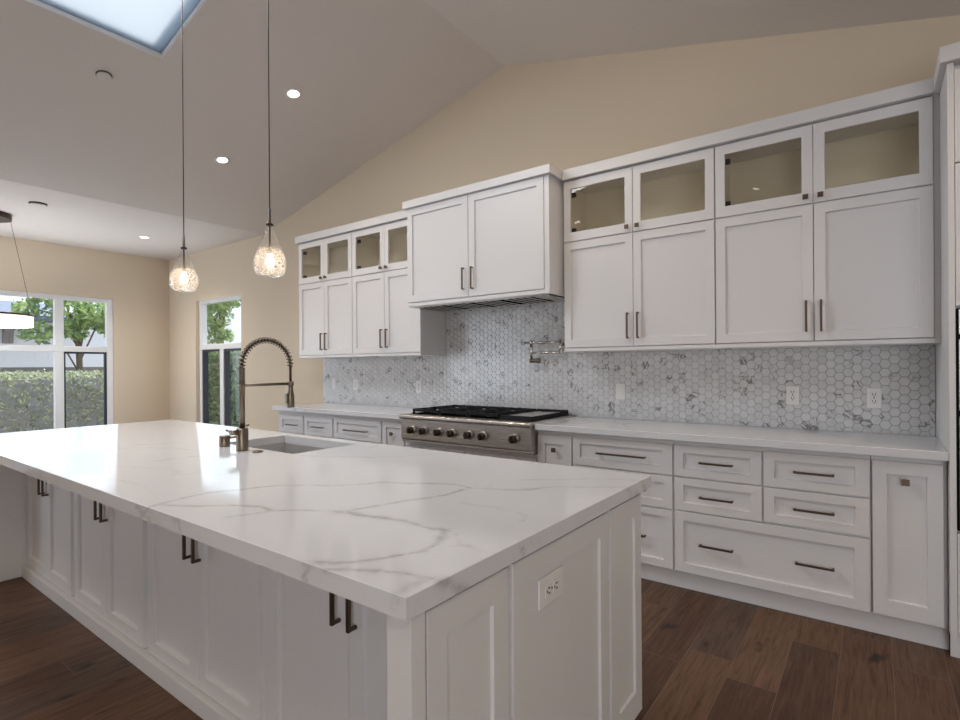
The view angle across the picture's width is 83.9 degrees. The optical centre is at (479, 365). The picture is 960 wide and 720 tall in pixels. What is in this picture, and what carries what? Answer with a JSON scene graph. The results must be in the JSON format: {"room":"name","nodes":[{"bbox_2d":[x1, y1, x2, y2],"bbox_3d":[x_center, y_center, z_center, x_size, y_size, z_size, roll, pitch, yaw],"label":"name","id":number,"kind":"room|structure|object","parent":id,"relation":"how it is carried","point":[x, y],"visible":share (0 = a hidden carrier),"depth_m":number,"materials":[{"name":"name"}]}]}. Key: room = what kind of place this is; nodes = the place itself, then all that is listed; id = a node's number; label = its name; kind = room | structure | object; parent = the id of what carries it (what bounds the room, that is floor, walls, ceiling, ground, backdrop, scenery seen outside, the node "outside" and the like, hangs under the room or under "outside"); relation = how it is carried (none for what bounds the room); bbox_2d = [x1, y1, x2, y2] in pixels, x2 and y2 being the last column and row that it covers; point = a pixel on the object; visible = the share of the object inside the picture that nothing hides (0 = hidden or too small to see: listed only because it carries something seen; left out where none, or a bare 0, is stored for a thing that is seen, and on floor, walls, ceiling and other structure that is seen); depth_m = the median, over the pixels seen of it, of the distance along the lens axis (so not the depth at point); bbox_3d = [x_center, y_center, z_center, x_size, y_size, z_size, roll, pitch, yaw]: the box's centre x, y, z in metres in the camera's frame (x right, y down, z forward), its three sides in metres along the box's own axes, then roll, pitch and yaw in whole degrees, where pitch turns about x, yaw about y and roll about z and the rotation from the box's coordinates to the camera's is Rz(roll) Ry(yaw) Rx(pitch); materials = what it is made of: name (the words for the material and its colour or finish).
{"room":"kitchen","nodes":[
{"label":"kitchen","id":0,"kind":"room"},
{"bbox_2d":[0,236,169,423],"bbox_3d":[-6.880,-0.134,5.644,0.160,2.987,6.700,0,0,37],"label":"wall","id":1,"kind":"structure","parent":0,"point":[138,286],"depth_m":7.79,"materials":[{"name":"beige paint"}]},
{"bbox_2d":[0,290,113,428],"bbox_3d":[-6.075,0.049,6.694,0.080,2.010,2.543,0,0,37],"label":"window","id":2,"kind":"structure","parent":1,"relation":"in","point":[59,350],"depth_m":7.21,"materials":[{"name":"white plastic"}]},
{"bbox_2d":[0,0,959,259],"bbox_3d":[-2.026,-1.932,2.161,12.207,1.611,6.900,0,0,37],"label":"ceiling","id":3,"kind":"structure","parent":0,"point":[105,158],"depth_m":4.20,"materials":[{"name":"paint"}]},
{"bbox_2d":[0,211,33,327],"bbox_3d":[-5.250,-1.033,5.689,0.760,1.212,0.760,0,0,37],"label":"chandelier","id":4,"kind":"object","parent":3,"relation":"hanging from","point":[7,319],"visible":1,"depth_m":5.70,"materials":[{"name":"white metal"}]},
{"bbox_2d":[28,201,47,206],"bbox_3d":[-4.473,-1.635,5.400,0.150,0.021,0.150,0,0,37],"label":"ceiling speaker","id":5,"kind":"object","parent":3,"relation":"attached to","point":[33,203],"visible":1,"depth_m":5.37,"materials":[{"name":"grey plastic"}]},
{"bbox_2d":[95,70,112,80],"bbox_3d":[-2.686,-2.073,3.812,0.099,0.036,0.100,0,0,37],"label":"sprinkler cover","id":6,"kind":"object","parent":3,"relation":"attached to","point":[103,75],"visible":1,"depth_m":3.80,"materials":[{"name":"grey"}]},
{"bbox_2d":[25,0,206,58],"bbox_3d":[-2.108,-2.455,2.757,1.443,0.564,1.465,0,0,37],"label":"window","id":7,"kind":"structure","parent":3,"relation":"attached to","point":[152,27],"depth_m":3.44,"materials":[{"name":"white glass"}]},
{"bbox_2d":[169,0,198,291],"bbox_3d":[-1.514,-1.432,2.717,0.134,2.100,0.134,0,0,37],"label":"pendant light","id":8,"kind":"object","parent":3,"relation":"hanging from","point":[183,279],"visible":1,"depth_m":2.71,"materials":[{"name":"clear glass"}]},
{"bbox_2d":[215,156,228,163],"bbox_3d":[-2.439,-1.949,5.053,0.118,0.034,0.120,0,0,37],"label":"recessed light","id":9,"kind":"object","parent":3,"relation":"in","point":[222,160],"visible":1,"depth_m":5.05,"materials":[{"name":"white plastic"}]},
{"bbox_2d":[253,0,286,277],"bbox_3d":[-0.896,-1.413,2.259,0.134,2.066,0.134,0,0,37],"label":"pendant light","id":10,"kind":"object","parent":3,"relation":"hanging from","point":[269,261],"visible":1,"depth_m":2.26,"materials":[{"name":"clear glass"}]},
{"bbox_2d":[286,89,300,98],"bbox_3d":[-1.528,-2.227,4.370,0.118,0.034,0.120,0,0,37],"label":"recessed light","id":11,"kind":"object","parent":3,"relation":"in","point":[291,93],"visible":1,"depth_m":4.37,"materials":[{"name":"white plastic"}]},
{"bbox_2d":[0,577,959,719],"bbox_3d":[-2.003,1.375,2.161,12.207,0.100,6.900,0,0,37],"label":"floor","id":12,"kind":"structure","parent":0,"point":[705,656],"depth_m":2.30,"materials":[{"name":"brown wood"}]},
{"bbox_2d":[0,464,26,581],"bbox_3d":[-2.737,0.894,3.618,0.033,0.872,1.170,0,0,37],"label":"panel","id":13,"kind":"object","parent":12,"relation":"on","point":[13,524],"visible":0.02,"depth_m":3.34,"materials":[{"name":"white paint"}]},
{"bbox_2d":[26,474,73,595],"bbox_3d":[-2.448,0.857,3.273,0.838,0.802,0.399,0,0,37],"label":"base cabinet","id":14,"kind":"object","parent":12,"relation":"on","point":[49,507],"visible":0.32,"depth_m":3.11,"materials":[{"name":"white paint"}]},
{"bbox_2d":[74,493,148,648],"bbox_3d":[-1.740,0.852,2.748,0.920,0.802,0.399,0,0,37],"label":"base cabinet","id":15,"kind":"object","parent":12,"relation":"on","point":[111,544],"visible":0.41,"depth_m":2.58,"materials":[{"name":"white paint"}]},
{"bbox_2d":[22,565,240,719],"bbox_3d":[-1.386,1.286,2.381,3.598,0.069,0.210,0,0,37],"label":"plinth","id":16,"kind":"object","parent":12,"relation":"on","point":[200,703],"visible":0.44,"depth_m":2.35,"materials":[{"name":"white paint"}]},
{"bbox_2d":[148,522,267,719],"bbox_3d":[-1.001,0.847,2.200,0.916,0.802,0.399,0,0,37],"label":"base cabinet","id":17,"kind":"object","parent":12,"relation":"on","point":[207,604],"visible":0.43,"depth_m":2.02,"materials":[{"name":"white paint"}]},
{"bbox_2d":[0,419,650,621],"bbox_3d":[-1.254,0.426,2.525,3.728,0.041,1.243,0,0,37],"label":"countertop","id":18,"kind":"structure","parent":17,"relation":"on","point":[399,532],"depth_m":1.64,"materials":[{"name":"stone"}]},
{"bbox_2d":[219,435,235,446],"bbox_3d":[-1.265,0.378,2.696,0.100,0.055,0.051,0,0,-4],"label":"soap dispenser","id":19,"kind":"object","parent":18,"relation":"on","point":[224,440],"visible":0.94,"depth_m":2.67,"materials":[{"name":"brown metal"}]},
{"bbox_2d":[225,337,293,450],"bbox_3d":[-1.085,0.129,2.660,0.073,0.551,0.343,0,0,37],"label":"faucet","id":20,"kind":"object","parent":18,"relation":"on","point":[242,440],"visible":1,"depth_m":2.57,"materials":[{"name":"brown metal"}]},
{"bbox_2d":[252,442,327,453],"bbox_3d":[-0.997,0.539,2.780,0.662,0.186,0.402,0,0,37],"label":"sink","id":21,"kind":"object","parent":18,"relation":"in","point":[291,448],"visible":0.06,"depth_m":3.04,"materials":[{"name":"silver metal"}]},
{"bbox_2d":[279,411,304,434],"bbox_3d":[-1.747,0.837,5.607,0.453,0.772,0.630,0,0,37],"label":"base cabinet","id":22,"kind":"object","parent":12,"relation":"on","point":[292,422],"visible":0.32,"depth_m":5.37,"materials":[{"name":"white paint"}]},
{"bbox_2d":[304,412,334,437],"bbox_3d":[-1.384,0.835,5.337,0.448,0.772,0.630,0,0,37],"label":"base cabinet","id":23,"kind":"object","parent":12,"relation":"on","point":[315,424],"visible":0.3,"depth_m":5.11,"materials":[{"name":"white paint"}]},
{"bbox_2d":[267,568,386,719],"bbox_3d":[-0.261,0.842,1.651,0.923,0.802,0.399,0,0,37],"label":"base cabinet","id":24,"kind":"object","parent":12,"relation":"on","point":[327,651],"visible":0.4,"depth_m":1.63,"materials":[{"name":"white paint"}]},
{"bbox_2d":[508,493,641,719],"bbox_3d":[0.295,0.875,1.564,0.070,0.868,0.827,0,0,37],"label":"end panel","id":25,"kind":"object","parent":24,"relation":"attached to","point":[579,656],"visible":0.83,"depth_m":1.52,"materials":[{"name":"white paint"}]},
{"bbox_2d":[538,566,562,610],"bbox_3d":[0.182,0.565,1.360,0.009,0.075,0.122,0,0,37],"label":"outlet","id":26,"kind":"object","parent":25,"relation":"attached to","point":[550,587],"visible":1,"depth_m":1.35,"materials":[{"name":"white plastic"}]},
{"bbox_2d":[545,577,558,598],"bbox_3d":[0.184,0.565,1.358,0.002,0.034,0.067,0,0,37],"label":"receptacle","id":27,"kind":"object","parent":26,"relation":"attached to","point":[551,583],"depth_m":1.36,"materials":[{"name":"white plastic"}]},
{"bbox_2d":[333,415,382,443],"bbox_3d":[-0.939,0.832,5.008,0.656,0.772,0.630,0,0,37],"label":"base cabinet","id":28,"kind":"object","parent":12,"relation":"on","point":[354,428],"visible":0.23,"depth_m":4.77,"materials":[{"name":"white paint"}]},
{"bbox_2d":[272,402,437,419],"bbox_3d":[-1.199,0.426,5.194,1.882,0.041,0.638,0,0,37],"label":"countertop","id":29,"kind":"structure","parent":28,"relation":"on","point":[373,411],"depth_m":5.05,"materials":[{"name":"stone"}]},
{"bbox_2d":[382,418,406,446],"bbox_3d":[-0.562,0.829,4.731,0.275,0.772,0.626,0,0,37],"label":"base cabinet","id":30,"kind":"object","parent":12,"relation":"on","point":[391,428],"visible":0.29,"depth_m":4.52,"materials":[{"name":"white paint"}]},
{"bbox_2d":[387,566,509,719],"bbox_3d":[-0.043,0.875,1.087,0.061,0.872,0.334,0,0,37],"label":"end panel","id":31,"kind":"object","parent":12,"relation":"on","point":[450,661],"visible":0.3,"depth_m":1.05,"materials":[{"name":"white paint"}]},
{"bbox_2d":[406,441,537,461],"bbox_3d":[0.055,0.913,4.271,1.258,0.595,0.630,0,0,37],"label":"base cabinet","id":32,"kind":"object","parent":12,"relation":"on","point":[498,454],"visible":0.06,"depth_m":4.00,"materials":[{"name":"white paint"}]},
{"bbox_2d":[538,430,573,465],"bbox_3d":[0.669,0.820,3.818,0.266,0.772,0.626,0,0,37],"label":"base cabinet","id":33,"kind":"object","parent":12,"relation":"on","point":[554,447],"visible":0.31,"depth_m":3.59,"materials":[{"name":"white paint"}]},
{"bbox_2d":[573,433,674,569],"bbox_3d":[1.038,0.818,3.542,0.651,0.772,0.630,0,0,37],"label":"base cabinet","id":34,"kind":"object","parent":12,"relation":"on","point":[654,458],"visible":0.5,"depth_m":3.22,"materials":[{"name":"white paint"}]},
{"bbox_2d":[674,441,871,612],"bbox_3d":[1.675,0.813,3.070,0.930,0.772,0.630,0,0,37],"label":"base cabinet","id":35,"kind":"object","parent":12,"relation":"on","point":[796,523],"visible":0.84,"depth_m":2.81,"materials":[{"name":"white paint"}]},
{"bbox_2d":[535,417,948,460],"bbox_3d":[1.415,0.408,3.255,2.127,0.041,0.638,0,0,37],"label":"countertop","id":36,"kind":"structure","parent":35,"relation":"on","point":[860,443],"depth_m":2.96,"materials":[{"name":"stone"}]},
{"bbox_2d":[399,405,574,454],"bbox_3d":[0.032,0.474,4.225,1.238,0.264,0.712,0,0,37],"label":"rangetop","id":37,"kind":"object","parent":36,"relation":"on","point":[503,429],"visible":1,"depth_m":3.97,"materials":[{"name":"silver metal"}]},
{"bbox_2d":[412,411,496,418],"bbox_3d":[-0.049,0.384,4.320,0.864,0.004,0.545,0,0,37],"label":"grate","id":38,"kind":"object","parent":37,"relation":"on","point":[434,413],"depth_m":4.13,"materials":[{"name":"black metal"}]},
{"bbox_2d":[641,563,948,649],"bbox_3d":[0.049,1.261,3.989,5.212,0.099,0.012,0,0,37],"label":"toe kick","id":39,"kind":"object","parent":12,"relation":"on","point":[901,629],"visible":0.44,"depth_m":2.77,"materials":[{"name":"white paint"}]},
{"bbox_2d":[871,456,947,629],"bbox_3d":[2.162,0.810,2.711,0.278,0.772,0.626,0,0,37],"label":"base cabinet","id":40,"kind":"object","parent":12,"relation":"on","point":[909,541],"visible":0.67,"depth_m":2.49,"materials":[{"name":"white paint"}]},
{"bbox_2d":[936,62,959,657],"bbox_3d":[2.833,-0.024,2.176,1.440,2.631,0.680,0,0,37],"label":"tall cabinet","id":41,"kind":"object","parent":12,"relation":"on","point":[949,97],"visible":0.82,"depth_m":2.35,"materials":[{"name":"white paint"}]},
{"bbox_2d":[956,308,959,530],"bbox_3d":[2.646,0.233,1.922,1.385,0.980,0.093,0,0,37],"label":"wall oven","id":42,"kind":"object","parent":41,"relation":"in","point":[957,309],"visible":1,"depth_m":2.35,"materials":[{"name":"black metal"}]},
{"bbox_2d":[169,15,959,436],"bbox_3d":[-0.034,-0.620,4.836,12.207,3.862,0.160,0,0,37],"label":"wall","id":43,"kind":"structure","parent":0,"point":[564,114],"depth_m":4.34,"materials":[{"name":"beige paint"}]},
{"bbox_2d":[199,295,240,425],"bbox_3d":[-3.597,0.041,7.493,1.235,1.990,0.080,0,0,37],"label":"window","id":44,"kind":"structure","parent":43,"relation":"in","point":[204,348],"depth_m":7.60,"materials":[{"name":"white plastic"}]},
{"bbox_2d":[299,232,362,357],"bbox_3d":[-1.504,-0.699,5.580,0.863,1.222,0.370,0,0,37],"label":"upper cabinet","id":45,"kind":"object","parent":43,"relation":"attached to","point":[325,265],"visible":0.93,"depth_m":5.48,"materials":[{"name":"white paint"}]},
{"bbox_2d":[352,219,445,356],"bbox_3d":[-0.793,-0.704,5.053,0.903,1.222,0.370,0,0,37],"label":"upper cabinet","id":46,"kind":"object","parent":43,"relation":"attached to","point":[384,325],"visible":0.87,"depth_m":4.95,"materials":[{"name":"white paint"}]},
{"bbox_2d":[407,174,564,307],"bbox_3d":[0.070,-0.918,4.306,1.366,0.827,0.540,0,0,37],"label":"upper cabinet","id":47,"kind":"object","parent":43,"relation":"attached to","point":[506,241],"visible":0.89,"depth_m":4.02,"materials":[{"name":"white paint"}]},
{"bbox_2d":[413,294,563,311],"bbox_3d":[0.084,-0.519,4.321,1.306,0.042,0.428,0,0,37],"label":"range hood","id":48,"kind":"object","parent":47,"relation":"attached to","point":[544,298],"visible":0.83,"depth_m":4.27,"materials":[{"name":"silver metal"}]},
{"bbox_2d":[295,42,959,244],"bbox_3d":[0.729,-1.362,3.733,6.710,0.071,0.673,0,0,37],"label":"crown molding","id":49,"kind":"structure","parent":43,"relation":"attached to","point":[921,89],"depth_m":3.24,"materials":[{"name":"white paint"}]},
{"bbox_2d":[323,302,934,435],"bbox_3d":[0.346,-0.073,4.450,5.257,0.936,0.010,0,0,37],"label":"backsplash","id":50,"kind":"structure","parent":43,"relation":"attached to","point":[485,362],"depth_m":3.83,"materials":[{"name":"grey tile"}]},
{"bbox_2d":[332,378,335,388],"bbox_3d":[-1.612,0.195,5.892,0.060,0.115,0.009,0,0,37],"label":"outlet","id":51,"kind":"object","parent":50,"relation":"attached to","point":[333,379],"visible":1,"depth_m":5.89,"materials":[{"name":"white plastic"}]},
{"bbox_2d":[353,379,357,389],"bbox_3d":[-1.325,0.199,5.679,0.070,0.115,0.009,0,0,37],"label":"outlet","id":52,"kind":"object","parent":50,"relation":"attached to","point":[355,381],"visible":1,"depth_m":5.68,"materials":[{"name":"white plastic"}]},
{"bbox_2d":[416,381,421,392],"bbox_3d":[-0.589,0.198,5.134,0.070,0.115,0.009,0,0,37],"label":"outlet","id":53,"kind":"object","parent":50,"relation":"attached to","point":[418,383],"visible":1,"depth_m":5.13,"materials":[{"name":"white plastic"}]},
{"bbox_2d":[524,339,565,362],"bbox_3d":[0.516,-0.115,4.257,0.363,0.185,0.068,0,0,29],"label":"pot filler","id":54,"kind":"object","parent":50,"relation":"attached to","point":[561,345],"visible":0.93,"depth_m":4.25,"materials":[{"name":"silver metal"}]},
{"bbox_2d":[616,384,624,398],"bbox_3d":[1.035,0.188,3.929,0.070,0.115,0.009,0,0,37],"label":"outlet","id":55,"kind":"object","parent":50,"relation":"attached to","point":[620,388],"visible":1,"depth_m":3.92,"materials":[{"name":"white plastic"}]},
{"bbox_2d":[786,386,798,404],"bbox_3d":[1.919,0.180,3.274,0.070,0.115,0.009,0,0,37],"label":"outlet","id":56,"kind":"object","parent":50,"relation":"attached to","point":[792,392],"visible":1,"depth_m":3.27,"materials":[{"name":"white plastic"}]},
{"bbox_2d":[789,390,795,400],"bbox_3d":[1.917,0.180,3.272,0.034,0.067,0.002,0,0,37],"label":"receptacle","id":57,"kind":"object","parent":56,"relation":"attached to","point":[792,393],"depth_m":3.27,"materials":[{"name":"white plastic"}]},
{"bbox_2d":[866,388,881,407],"bbox_3d":[2.241,0.182,3.035,0.070,0.115,0.009,0,0,37],"label":"outlet","id":58,"kind":"object","parent":50,"relation":"attached to","point":[874,395],"visible":1,"depth_m":3.03,"materials":[{"name":"white plastic"}]},
{"bbox_2d":[870,392,877,403],"bbox_3d":[2.240,0.182,3.033,0.034,0.067,0.002,0,0,37],"label":"receptacle","id":59,"kind":"object","parent":58,"relation":"attached to","point":[873,395],"depth_m":3.03,"materials":[{"name":"white plastic"}]},
{"bbox_2d":[564,147,719,351],"bbox_3d":[1.101,-0.717,3.649,1.018,1.222,0.370,0,0,37],"label":"upper cabinet","id":60,"kind":"object","parent":43,"relation":"attached to","point":[640,240],"visible":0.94,"depth_m":3.55,"materials":[{"name":"white paint"}]},
{"bbox_2d":[715,95,940,348],"bbox_3d":[1.926,-0.723,3.037,1.033,1.222,0.370,0,0,37],"label":"upper cabinet","id":61,"kind":"object","parent":43,"relation":"attached to","point":[825,230],"depth_m":2.93,"materials":[{"name":"white paint"}]},
{"label":"outside","id":62,"kind":"structure","parent":0,"visible":0},
{"bbox_3d":[-9.783,1.580,11.976,90.000,0.100,80.000,0,0,37],"label":"ground","id":63,"kind":"structure","parent":62,"visible":0},
{"bbox_2d":[0,368,103,432],"bbox_3d":[-9.533,0.843,7.492,1.203,1.628,10.393,0,0,37],"label":"hedge","id":64,"kind":"object","parent":63,"relation":"on","point":[26,404],"visible":0.27,"depth_m":9.39,"materials":[{"name":"green plant"}]},
{"bbox_2d":[0,367,103,378],"bbox_3d":[-11.190,0.789,8.658,0.100,1.500,17.000,0,0,37],"label":"fence","id":65,"kind":"object","parent":63,"relation":"on","point":[10,369],"visible":0.02,"depth_m":11.23,"materials":[{"name":"grey"}]},
{"bbox_2d":[0,300,104,366],"bbox_3d":[-16.484,-0.039,10.089,7.100,3.230,18.000,0,0,37],"label":"house","id":66,"kind":"structure","parent":63,"relation":"on","point":[7,335],"depth_m":13.06,"materials":[{"name":"white paint"}]},
{"bbox_2d":[10,296,104,370],"bbox_3d":[-8.111,-0.064,10.768,1.023,3.168,2.106,0,0,37],"label":"tree","id":67,"kind":"object","parent":63,"relation":"on","point":[81,320],"visible":0.62,"depth_m":10.55,"materials":[{"name":"green plant"}]},
{"bbox_2d":[207,300,240,343],"bbox_3d":[-6.202,-0.179,12.428,2.281,3.370,1.024,0,0,37],"label":"tree","id":68,"kind":"object","parent":63,"relation":"on","point":[215,324],"visible":0.45,"depth_m":12.23,"materials":[{"name":"green plant"}]},
{"bbox_2d":[207,312,240,343],"bbox_3d":[-4.644,-0.382,20.604,16.000,3.750,4.000,0,0,37],"label":"house","id":69,"kind":"structure","parent":63,"relation":"on","point":[236,321],"depth_m":22.21,"materials":[{"name":"white paint"}]},
{"bbox_2d":[208,351,240,426],"bbox_3d":[-3.893,0.582,9.676,5.097,2.016,1.148,0,0,37],"label":"shrub","id":70,"kind":"object","parent":63,"relation":"on","point":[213,357],"visible":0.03,"depth_m":9.77,"materials":[{"name":"green plant"}]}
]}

